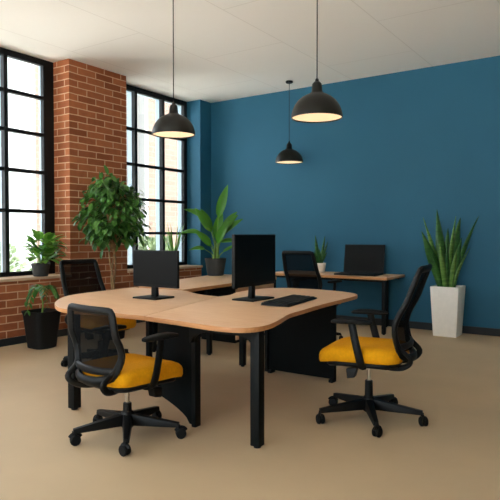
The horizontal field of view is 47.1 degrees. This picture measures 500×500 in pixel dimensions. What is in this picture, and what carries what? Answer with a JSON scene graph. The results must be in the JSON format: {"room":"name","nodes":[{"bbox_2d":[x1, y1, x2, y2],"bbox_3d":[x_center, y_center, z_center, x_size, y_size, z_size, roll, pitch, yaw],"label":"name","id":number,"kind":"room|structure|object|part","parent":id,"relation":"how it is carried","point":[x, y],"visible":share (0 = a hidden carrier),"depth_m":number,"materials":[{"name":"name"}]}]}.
{"room":"open-plan office","nodes":[
{"label":"open-plan office","id":0,"kind":"room"},
{"bbox_2d":[0,59,200,338],"bbox_3d":[-3.767,-0.659,6.069,0.530,3.660,9.630,1,2,34],"label":"wall","id":1,"kind":"structure","parent":0,"point":[90,101],"depth_m":7.76,"materials":[{"name":"red brick"}]},
{"bbox_2d":[0,47,54,276],"bbox_3d":[-3.319,-1.081,6.893,0.112,2.860,2.215,1,2,34],"label":"window","id":2,"kind":"structure","parent":1,"relation":"in","point":[45,97],"depth_m":7.51,"materials":[{"name":"black paint"}]},
{"bbox_2d":[0,274,60,281],"bbox_3d":[-3.224,0.363,6.867,0.560,0.035,2.215,1,2,34],"label":"window sill","id":3,"kind":"structure","parent":1,"relation":"attached to","point":[50,276],"depth_m":7.12,"materials":[{"name":"stone"}]},
{"bbox_2d":[17,229,66,276],"bbox_3d":[-2.596,0.030,7.272,0.548,0.610,0.636,1,2,34],"label":"leafy plant","id":4,"kind":"object","parent":3,"relation":"on","point":[40,269],"visible":0.97,"depth_m":7.20,"materials":[{"name":"green plant"}]},
{"bbox_3d":[-2.671,0.251,7.314,0.234,0.165,0.234,1,2,34],"label":"pot","id":5,"kind":"part","parent":4,"relation":"part of","materials":[{"name":"grey ceramic"}]},
{"bbox_3d":[-2.598,0.032,7.267,0.189,0.310,0.296,1,2,34],"label":"stem","id":6,"kind":"part","parent":4,"relation":"part of","materials":[{"name":"green plant"}]},
{"bbox_2d":[0,320,145,346],"bbox_3d":[-3.540,1.129,5.962,0.018,0.090,9.630,1,2,34],"label":"baseboard","id":7,"kind":"structure","parent":1,"relation":"attached to","point":[63,332],"depth_m":7.00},
{"bbox_2d":[126,84,186,268],"bbox_3d":[-1.652,-1.146,9.390,0.162,2.860,1.740,1,2,34],"label":"window","id":8,"kind":"structure","parent":1,"relation":"in","point":[132,91],"depth_m":9.57,"materials":[{"name":"black paint"}]},
{"bbox_2d":[127,265,202,272],"bbox_3d":[-1.537,0.298,9.350,0.560,0.035,1.740,1,2,34],"label":"window sill","id":9,"kind":"structure","parent":1,"relation":"attached to","point":[180,266],"depth_m":9.59,"materials":[{"name":"stone"}]},
{"bbox_2d":[163,223,184,250],"bbox_3d":[-1.262,-0.097,9.526,0.433,0.744,0.423,-1,2,-31],"label":"spiky plant","id":10,"kind":"object","parent":9,"relation":"on","point":[177,243],"visible":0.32,"depth_m":9.46,"materials":[{"name":"green plant"}]},
{"bbox_2d":[0,322,499,499],"bbox_3d":[0.400,1.300,3.470,10.400,0.120,10.330,1,2,34],"label":"floor","id":11,"kind":"structure","parent":0,"point":[455,382],"depth_m":3.75,"materials":[{"name":"beige carpet"}]},
{"bbox_2d":[21,284,60,349],"bbox_3d":[-2.453,0.780,6.753,0.414,0.746,0.458,1,2,34],"label":"potted plant","id":12,"kind":"object","parent":11,"relation":"on","point":[41,325],"visible":0.98,"depth_m":6.67,"materials":[{"name":"plant"}]},
{"bbox_3d":[-2.459,0.591,6.750,0.356,0.368,0.408,1,2,34],"label":"stem","id":13,"kind":"part","parent":12,"relation":"part of","materials":[{"name":"green plant"}]},
{"bbox_2d":[21,308,60,349],"bbox_3d":[-2.461,0.933,6.777,0.364,0.440,0.364,1,2,34],"label":"planter","id":14,"kind":"object","parent":11,"relation":"on","point":[42,325],"depth_m":6.66,"materials":[{"name":"black plastic"}]},
{"bbox_2d":[59,259,135,366],"bbox_3d":[-1.532,0.640,5.909,0.769,1.070,0.720,1,2,38],"label":"office chair","id":15,"kind":"object","parent":11,"relation":"on","point":[78,276],"visible":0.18,"depth_m":6.04,"materials":[{"name":"black fabric"}]},
{"bbox_3d":[-1.774,0.426,6.056,0.199,0.651,0.516,1,2,38],"label":"frame","id":16,"kind":"part","parent":15,"relation":"part of","materials":[{"name":"black plastic"}]},
{"bbox_2d":[116,317,135,329],"bbox_3d":[-1.511,0.725,5.857,0.580,0.133,0.524,1,2,38],"label":"seat cushion","id":17,"kind":"object","parent":15,"relation":"on","point":[130,323],"depth_m":5.76,"materials":[{"name":"yellow fabric"}]},
{"bbox_2d":[71,165,150,338],"bbox_3d":[-1.708,0.017,7.353,1.009,2.241,0.920,1,2,40],"label":"indoor tree","id":18,"kind":"object","parent":11,"relation":"on","point":[112,223],"visible":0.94,"depth_m":7.21,"materials":[{"name":"green plant"}]},
{"bbox_2d":[65,303,186,456],"bbox_3d":[-0.822,0.783,3.800,0.719,0.894,0.720,1,2,39],"label":"office chair","id":19,"kind":"object","parent":11,"relation":"on","point":[101,361],"visible":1,"depth_m":3.60,"materials":[{"name":"black plastic"}]},
{"bbox_2d":[68,431,81,437],"bbox_3d":[-1.107,1.169,3.630,0.088,0.046,0.015,-1,2,-26],"label":"hood","id":20,"kind":"object","parent":19,"relation":"attached to","point":[75,434],"depth_m":3.62,"materials":[{"name":"black plastic"}]},
{"bbox_3d":[-0.982,0.585,3.568,0.516,0.486,0.133,1,2,39],"label":"frame","id":21,"kind":"part","parent":19,"relation":"part of","materials":[{"name":"black plastic"}]},
{"bbox_2d":[121,441,130,448],"bbox_3d":[-0.756,1.173,3.456,0.084,0.045,0.017,1,2,34],"label":"hood","id":22,"kind":"object","parent":19,"relation":"attached to","point":[124,445],"depth_m":3.44,"materials":[{"name":"black plastic"}]},
{"bbox_2d":[82,353,182,387],"bbox_3d":[-0.792,0.799,3.807,0.524,0.133,0.580,1,2,39],"label":"seat cushion","id":23,"kind":"object","parent":19,"relation":"on","point":[137,371],"depth_m":3.60,"materials":[{"name":"yellow fabric"}]},
{"bbox_3d":[-0.610,0.727,3.645,0.109,0.325,0.117,1,2,39],"label":"arm post","id":24,"kind":"part","parent":19,"relation":"part of","materials":[{"name":"black plastic"}]},
{"bbox_3d":[-0.661,0.917,3.755,0.176,0.078,0.078,1,2,39],"label":"tilt lever","id":25,"kind":"part","parent":19,"relation":"part of","materials":[{"name":"black plastic"}]},
{"bbox_2d":[174,424,186,431],"bbox_3d":[-0.452,1.165,3.753,0.088,0.046,0.015,-1,2,-20],"label":"hood","id":26,"kind":"object","parent":19,"relation":"attached to","point":[178,428],"depth_m":3.74,"materials":[{"name":"black plastic"}]},
{"bbox_2d":[55,287,217,409],"bbox_3d":[-0.997,0.813,5.049,1.640,0.770,1.607,1,2,34],"label":"desk","id":27,"kind":"object","parent":11,"relation":"on","point":[122,302],"visible":0.67,"depth_m":4.75,"materials":[{"name":"brown wood"}]},
{"bbox_3d":[-1.340,0.842,4.368,0.070,0.725,0.070,1,2,34],"label":"leg","id":28,"kind":"part","parent":27,"relation":"part of","materials":[{"name":"black metal"}]},
{"bbox_3d":[-1.048,0.800,5.953,0.050,0.725,0.050,1,2,34],"label":"leg","id":29,"kind":"part","parent":27,"relation":"part of","materials":[{"name":"black metal"}]},
{"bbox_2d":[133,250,178,299],"bbox_3d":[-0.825,0.215,5.065,0.530,0.425,0.250,1,2,34],"label":"computer monitor","id":30,"kind":"object","parent":27,"relation":"on","point":[155,269],"visible":1,"depth_m":5.03,"materials":[{"name":"black plastic"}]},
{"bbox_2d":[139,274,276,354],"bbox_3d":[-0.578,0.760,7.071,0.997,0.770,2.172,1,2,30],"label":"desk","id":31,"kind":"object","parent":11,"relation":"on","point":[211,284],"visible":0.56,"depth_m":6.50,"materials":[{"name":"brown wood"}]},
{"bbox_3d":[-1.093,0.787,6.509,0.050,0.721,0.050,1,2,34],"label":"leg","id":32,"kind":"part","parent":31,"relation":"part of","materials":[{"name":"black metal"}]},
{"bbox_3d":[-0.849,0.684,6.848,0.040,0.533,0.900,1,2,34],"label":"panel","id":33,"kind":"part","parent":31,"relation":"part of","materials":[{"name":"brown wood"}]},
{"bbox_3d":[-0.451,0.791,6.351,0.050,0.721,0.050,1,2,34],"label":"leg","id":34,"kind":"part","parent":31,"relation":"part of","materials":[{"name":"black metal"}]},
{"bbox_2d":[178,185,242,275],"bbox_3d":[-0.548,-0.274,7.928,0.903,1.252,0.304,0,2,-4],"label":"plant","id":35,"kind":"object","parent":31,"relation":"on","point":[215,266],"visible":0.94,"depth_m":7.90,"materials":[{"name":"green plant"}]},
{"bbox_3d":[-0.478,0.232,7.951,0.296,0.240,0.296,1,2,34],"label":"pot","id":36,"kind":"part","parent":35,"relation":"part of","materials":[{"name":"grey ceramic"}]},
{"bbox_3d":[-0.300,0.450,6.626,0.030,0.053,0.604,1,2,28],"label":"frame rail","id":37,"kind":"part","parent":31,"relation":"part of","materials":[{"name":"black metal"}]},
{"bbox_2d":[200,283,273,342],"bbox_3d":[-0.164,0.771,7.510,0.612,0.725,0.880,1,2,34],"label":"desk","id":38,"kind":"object","parent":11,"relation":"on","point":[215,336],"visible":0.05,"depth_m":7.12,"materials":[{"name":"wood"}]},
{"bbox_3d":[0.072,0.505,7.342,0.018,0.155,0.860,1,2,34],"label":"drawer","id":39,"kind":"part","parent":38,"relation":"part of","materials":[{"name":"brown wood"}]},
{"bbox_2d":[144,288,356,448],"bbox_3d":[0.069,0.819,4.822,1.194,0.770,2.564,1,2,27],"label":"desk","id":40,"kind":"object","parent":11,"relation":"on","point":[295,336],"visible":0.91,"depth_m":4.14,"materials":[{"name":"brown wood"}]},
{"bbox_3d":[-0.517,0.850,4.075,0.350,0.724,0.032,1,2,34],"label":"panel","id":41,"kind":"part","parent":40,"relation":"part of","materials":[{"name":"black wood"}]},
{"bbox_3d":[-0.375,0.858,3.978,0.035,0.736,0.060,1,2,34],"label":"panel edge post","id":42,"kind":"part","parent":40,"relation":"part of","materials":[{"name":"black metal"}]},
{"bbox_3d":[-0.075,0.804,5.793,0.055,0.725,0.055,1,2,34],"label":"leg","id":43,"kind":"part","parent":40,"relation":"part of","materials":[{"name":"black metal"}]},
{"bbox_2d":[232,234,274,301],"bbox_3d":[0.030,0.147,4.978,0.220,0.565,0.640,1,2,34],"label":"computer monitor","id":44,"kind":"object","parent":40,"relation":"on","point":[253,255],"visible":1,"depth_m":4.93,"materials":[{"name":"black plastic"}]},
{"bbox_3d":[0.046,0.862,3.584,0.066,0.725,0.066,1,2,34],"label":"leg","id":45,"kind":"part","parent":40,"relation":"part of","materials":[{"name":"black metal"}]},
{"bbox_3d":[0.175,0.812,5.562,0.033,0.726,0.080,1,2,34],"label":"panel edge post","id":46,"kind":"part","parent":40,"relation":"part of","materials":[{"name":"black metal"}]},
{"bbox_2d":[261,294,316,306],"bbox_3d":[0.336,0.417,4.777,0.238,0.029,0.659,1,2,26],"label":"keyboard","id":47,"kind":"object","parent":40,"relation":"on","point":[290,300],"visible":1,"depth_m":4.67,"materials":[{"name":"black plastic"}]},
{"bbox_3d":[0.480,0.807,5.355,0.700,0.706,0.040,1,2,34],"label":"modesty panel","id":48,"kind":"part","parent":40,"relation":"part of","materials":[{"name":"black wood"}]},
{"bbox_2d":[282,250,342,338],"bbox_3d":[0.780,0.571,7.206,0.708,1.140,0.780,1,2,38],"label":"office chair","id":49,"kind":"object","parent":11,"relation":"on","point":[301,270],"visible":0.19,"depth_m":6.95,"materials":[{"name":"black fabric"}]},
{"bbox_3d":[0.613,0.341,6.968,0.516,0.667,0.209,1,2,38],"label":"frame","id":50,"kind":"part","parent":49,"relation":"part of","materials":[{"name":"black plastic"}]},
{"bbox_2d":[274,271,404,334],"bbox_3d":[1.237,0.728,8.389,1.880,0.765,0.750,1,2,34],"label":"desk","id":51,"kind":"object","parent":11,"relation":"on","point":[384,278],"visible":0.57,"depth_m":7.84,"materials":[{"name":"brown wood"}]},
{"bbox_2d":[314,236,327,272],"bbox_3d":[1.058,0.059,8.638,0.181,0.560,0.181,-1,2,-37],"label":"snake plant","id":52,"kind":"object","parent":51,"relation":"on","point":[320,256],"visible":0.88,"depth_m":8.63,"materials":[{"name":"green plant"}]},
{"bbox_3d":[1.059,0.266,8.649,0.174,0.145,0.174,1,2,34],"label":"pot","id":53,"kind":"part","parent":52,"relation":"part of","materials":[{"name":"white ceramic"}]},
{"bbox_3d":[1.071,0.403,8.100,1.680,0.031,0.030,1,2,34],"label":"frame rail","id":54,"kind":"part","parent":51,"relation":"part of","materials":[{"name":"black metal"}]},
{"bbox_2d":[334,244,384,275],"bbox_3d":[1.557,0.137,8.138,0.600,0.422,0.462,1,2,30],"label":"laptop","id":55,"kind":"object","parent":51,"relation":"on","point":[359,260],"visible":1,"depth_m":8.27,"materials":[{"name":"black plastic"}]},
{"bbox_3d":[1.782,0.759,7.626,0.050,0.719,0.050,1,2,34],"label":"leg","id":56,"kind":"part","parent":51,"relation":"part of","materials":[{"name":"black metal"}]},
{"bbox_3d":[1.968,0.742,8.273,0.050,0.719,0.050,1,2,34],"label":"leg","id":57,"kind":"part","parent":51,"relation":"part of","materials":[{"name":"black metal"}]},
{"bbox_2d":[316,263,431,437],"bbox_3d":[0.891,0.659,4.130,0.791,1.125,0.791,1,2,25],"label":"office chair","id":58,"kind":"object","parent":11,"relation":"on","point":[354,351],"visible":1,"depth_m":3.96,"materials":[{"name":"black plastic"}]},
{"bbox_3d":[0.736,0.850,4.038,0.078,0.078,0.176,1,2,25],"label":"tilt lever","id":59,"kind":"part","parent":58,"relation":"part of","materials":[{"name":"black plastic"}]},
{"bbox_3d":[0.736,0.659,3.917,0.117,0.325,0.109,1,2,25],"label":"arm post","id":60,"kind":"part","parent":58,"relation":"part of","materials":[{"name":"black plastic"}]},
{"bbox_2d":[319,336,408,364],"bbox_3d":[0.830,0.730,4.142,0.580,0.133,0.524,1,2,25],"label":"seat cushion","id":61,"kind":"object","parent":58,"relation":"on","point":[375,350],"depth_m":3.94,"materials":[{"name":"yellow fabric"}]},
{"bbox_3d":[0.942,0.648,4.355,0.117,0.325,0.109,1,2,25],"label":"arm post","id":62,"kind":"part","parent":58,"relation":"part of","materials":[{"name":"black plastic"}]},
{"bbox_3d":[1.142,0.434,3.987,0.219,0.667,0.516,1,2,25],"label":"frame","id":63,"kind":"part","parent":58,"relation":"part of","materials":[{"name":"black plastic"}]},
{"bbox_2d":[421,211,478,337],"bbox_3d":[2.649,0.296,7.601,0.620,1.670,0.459,1,2,34],"label":"snake plant","id":64,"kind":"object","parent":11,"relation":"on","point":[447,298],"visible":1,"depth_m":7.54,"materials":[{"name":"green plant"}]},
{"bbox_3d":[2.622,0.804,7.600,0.366,0.655,0.366,1,2,34],"label":"planter","id":65,"kind":"part","parent":64,"relation":"part of","materials":[{"name":"white ceramic"}]},
{"bbox_2d":[0,0,499,102],"bbox_3d":[0.400,-2.494,3.370,10.400,0.150,10.330,1,2,34],"label":"ceiling","id":66,"kind":"structure","parent":0,"point":[224,50],"depth_m":6.73,"materials":[{"name":"paint"}]},
{"bbox_2d":[152,0,194,138],"bbox_3d":[-0.743,-1.796,5.555,0.420,1.360,0.420,1,2,34],"label":"pendant lamp","id":67,"kind":"object","parent":66,"relation":"hanging from","point":[173,125],"visible":1,"depth_m":5.46,"materials":[{"name":"black plastic"}]},
{"bbox_3d":[-0.743,-1.268,5.569,0.420,0.303,0.420,1,2,34],"label":"lamp shade","id":68,"kind":"part","parent":67,"relation":"part of","materials":[{"name":"black metal"}]},
{"bbox_2d":[153,131,193,137],"bbox_3d":[-0.743,-1.131,5.572,0.407,0.006,0.407,1,2,34],"label":"diffuser","id":69,"kind":"object","parent":67,"relation":"attached to","point":[161,134],"depth_m":5.60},
{"bbox_3d":[-0.743,-1.951,5.551,0.008,1.030,0.008,0,2,12],"label":"cord","id":70,"kind":"part","parent":67,"relation":"part of","materials":[{"name":"black rubber"}]},
{"bbox_2d":[275,80,302,163],"bbox_3d":[0.596,-1.944,8.702,0.420,1.230,0.420,1,2,34],"label":"pendant lamp","id":71,"kind":"object","parent":66,"relation":"hanging from","point":[289,155],"visible":1,"depth_m":8.62,"materials":[{"name":"black metal"}]},
{"bbox_2d":[276,161,300,163],"bbox_3d":[0.596,-1.344,8.718,0.407,0.006,0.407,1,2,34],"label":"diffuser","id":72,"kind":"object","parent":71,"relation":"attached to","point":[278,162],"depth_m":8.79,"materials":[{"name":"white plastic"}]},
{"bbox_3d":[0.596,-1.480,8.714,0.420,0.303,0.420,1,2,34],"label":"lamp shade","id":73,"kind":"part","parent":71,"relation":"part of","materials":[{"name":"black metal"}]},
{"bbox_3d":[0.596,-2.098,8.698,0.008,0.900,0.008,0,2,12],"label":"cord","id":74,"kind":"part","parent":71,"relation":"part of","materials":[{"name":"black rubber"}]},
{"bbox_2d":[291,0,342,122],"bbox_3d":[0.548,-1.766,4.675,0.420,1.375,0.420,1,2,34],"label":"pendant lamp","id":75,"kind":"object","parent":66,"relation":"hanging from","point":[317,106],"visible":1,"depth_m":4.58,"materials":[{"name":"black plastic"}]},
{"bbox_3d":[0.548,-1.230,4.689,0.420,0.303,0.420,1,2,34],"label":"lamp shade","id":76,"kind":"part","parent":75,"relation":"part of","materials":[{"name":"black metal"}]},
{"bbox_3d":[0.548,-1.920,4.671,0.008,1.045,0.008,0,2,12],"label":"cord","id":77,"kind":"part","parent":75,"relation":"part of","materials":[{"name":"black rubber"}]},
{"bbox_2d":[293,113,341,121],"bbox_3d":[0.548,-1.093,4.693,0.407,0.006,0.407,1,2,34],"label":"diffuser","id":78,"kind":"object","parent":75,"relation":"attached to","point":[298,117],"depth_m":4.72,"materials":[{"name":"white plastic"}]},
{"bbox_2d":[187,56,499,328],"bbox_3d":[3.162,-0.696,7.484,10.400,3.660,0.500,1,2,34],"label":"wall","id":79,"kind":"structure","parent":0,"point":[406,147],"depth_m":8.45,"materials":[{"name":"blue paint"}]},
{"bbox_2d":[336,315,499,336],"bbox_3d":[3.313,1.085,7.477,9.690,0.100,0.018,1,2,34],"label":"baseboard","id":80,"kind":"structure","parent":79,"relation":"attached to","point":[414,325],"depth_m":8.00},
{"label":"outside","id":81,"kind":"structure","parent":0,"visible":0},
{"bbox_3d":[-2.650,1.391,13.933,100.000,0.150,80.000,1,2,34],"label":"ground","id":82,"kind":"structure","parent":81,"visible":0},
{"bbox_2d":[0,242,30,271],"bbox_3d":[-5.362,0.600,11.020,1.816,1.671,2.789,1,2,34],"label":"shrub","id":83,"kind":"object","parent":82,"relation":"on","point":[14,259],"visible":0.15,"depth_m":11.50,"materials":[{"name":"green plant"}]},
{"bbox_2d":[0,57,39,271],"bbox_3d":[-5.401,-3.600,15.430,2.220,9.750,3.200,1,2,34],"label":"window pane","id":84,"kind":"structure","parent":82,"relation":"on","point":[23,112],"depth_m":13.72,"materials":[{"name":"clear glass"}]},
{"bbox_2d":[126,92,177,264],"bbox_3d":[-0.665,-4.532,22.376,2.220,11.250,11.750,1,2,34],"label":"brick building","id":85,"kind":"structure","parent":82,"relation":"on","point":[146,152],"depth_m":17.31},
{"bbox_2d":[138,236,174,250],"bbox_3d":[-2.653,0.443,16.209,1.389,1.720,1.790,1,2,34],"label":"shrub","id":86,"kind":"object","parent":82,"relation":"on","point":[151,242],"visible":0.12,"depth_m":15.91,"materials":[{"name":"green plant"}]}
]}

